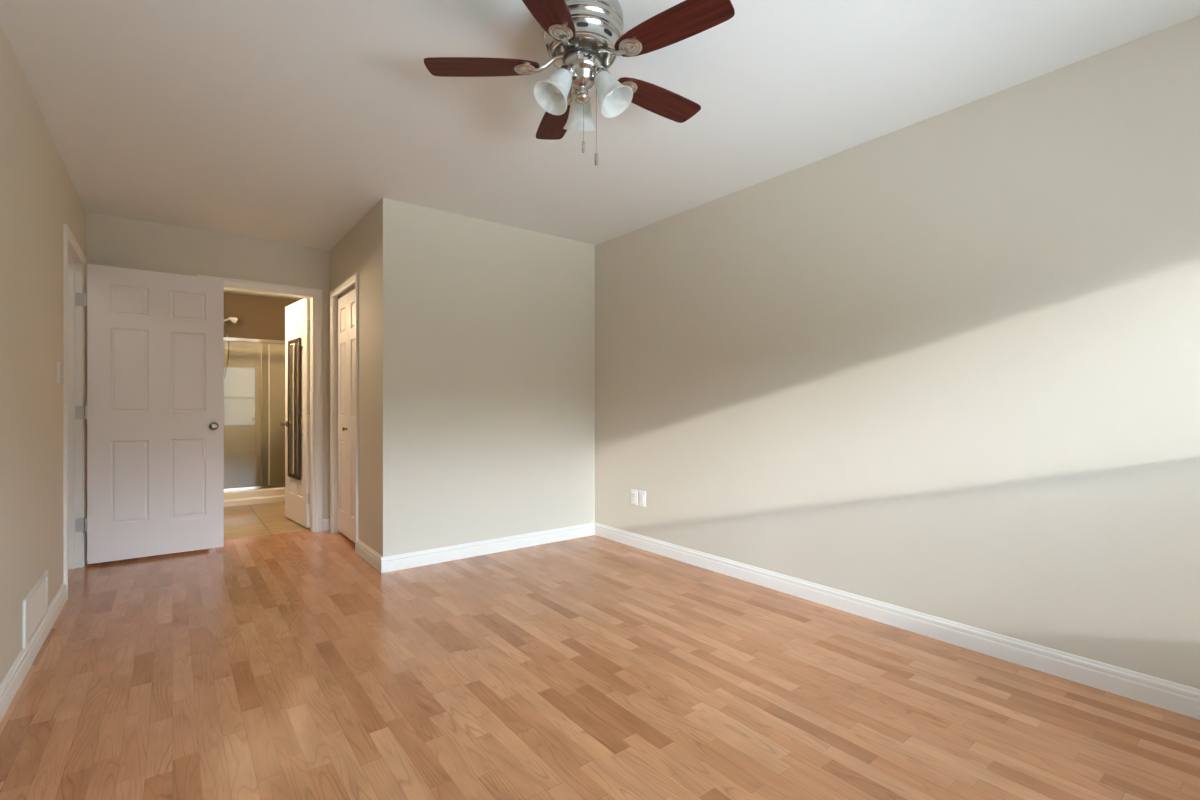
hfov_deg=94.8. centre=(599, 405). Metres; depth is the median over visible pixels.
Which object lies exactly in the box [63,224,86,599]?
trim
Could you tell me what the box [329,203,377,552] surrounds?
wall
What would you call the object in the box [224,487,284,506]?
shower pan
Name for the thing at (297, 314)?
door
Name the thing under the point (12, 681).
baseboard
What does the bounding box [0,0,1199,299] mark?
ceiling
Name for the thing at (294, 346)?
mirror
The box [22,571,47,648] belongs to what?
air vent
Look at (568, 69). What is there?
socket
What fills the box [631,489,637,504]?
outlet plate
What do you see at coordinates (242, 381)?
wall
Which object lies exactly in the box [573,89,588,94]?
socket
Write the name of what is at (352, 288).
trim
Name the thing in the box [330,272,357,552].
trim
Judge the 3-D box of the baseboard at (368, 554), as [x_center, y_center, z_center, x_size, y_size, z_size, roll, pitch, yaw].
[-1.601,1.034,3.822,0.014,0.101,0.596,0,0,-38]
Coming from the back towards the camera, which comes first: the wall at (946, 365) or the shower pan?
the shower pan
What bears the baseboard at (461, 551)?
attached to the wall at (486, 329)
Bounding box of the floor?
[0,501,1199,799]
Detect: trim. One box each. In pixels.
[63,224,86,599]
[197,274,321,531]
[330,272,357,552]
[338,286,354,298]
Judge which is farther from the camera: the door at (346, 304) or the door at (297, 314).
the door at (297, 314)
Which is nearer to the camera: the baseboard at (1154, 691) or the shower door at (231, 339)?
the baseboard at (1154, 691)
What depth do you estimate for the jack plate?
4.17 m
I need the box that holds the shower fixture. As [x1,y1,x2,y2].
[224,317,237,378]
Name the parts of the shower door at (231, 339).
header rail, rail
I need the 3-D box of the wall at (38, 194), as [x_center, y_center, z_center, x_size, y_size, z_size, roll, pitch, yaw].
[-1.667,-0.135,1.272,0.116,2.440,6.454,0,0,-38]
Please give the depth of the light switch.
2.90 m
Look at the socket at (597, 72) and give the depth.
1.85 m
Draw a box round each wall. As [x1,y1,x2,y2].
[0,22,85,684]
[86,212,328,518]
[224,292,298,488]
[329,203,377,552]
[378,198,594,556]
[595,15,1199,688]
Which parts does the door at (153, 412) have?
knob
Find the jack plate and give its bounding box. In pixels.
[639,491,645,506]
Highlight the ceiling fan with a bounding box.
[424,0,734,164]
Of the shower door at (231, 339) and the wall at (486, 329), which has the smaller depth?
the wall at (486, 329)
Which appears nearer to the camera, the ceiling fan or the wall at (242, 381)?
the ceiling fan
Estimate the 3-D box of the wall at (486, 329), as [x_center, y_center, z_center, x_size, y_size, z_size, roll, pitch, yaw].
[-0.691,-0.135,4.224,1.917,2.440,0.116,0,0,-38]
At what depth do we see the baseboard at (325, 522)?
4.79 m
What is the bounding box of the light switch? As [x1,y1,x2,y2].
[56,361,59,382]
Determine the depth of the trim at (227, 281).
4.74 m
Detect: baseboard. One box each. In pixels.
[0,583,66,721]
[322,519,329,530]
[357,539,381,572]
[381,523,594,572]
[594,523,1199,719]
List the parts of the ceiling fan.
blade, blade, lamp shade, blade, bulb, lamp shade, pull chain, pull chain, lamp shade, blade, blade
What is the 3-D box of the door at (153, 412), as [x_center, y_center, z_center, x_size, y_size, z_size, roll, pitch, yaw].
[-3.171,0.054,3.928,0.829,2.017,0.151,0,0,-38]
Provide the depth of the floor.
2.06 m
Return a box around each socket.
[560,65,573,79]
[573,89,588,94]
[592,67,605,81]
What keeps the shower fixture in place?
attached to the wall
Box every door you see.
[75,264,224,563]
[224,337,284,491]
[280,298,309,527]
[338,289,354,542]
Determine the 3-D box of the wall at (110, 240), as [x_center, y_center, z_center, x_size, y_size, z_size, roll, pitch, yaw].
[-2.761,-0.135,4.581,4.750,2.440,0.116,0,0,-38]
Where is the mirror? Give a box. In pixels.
[288,338,300,479]
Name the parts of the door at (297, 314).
knob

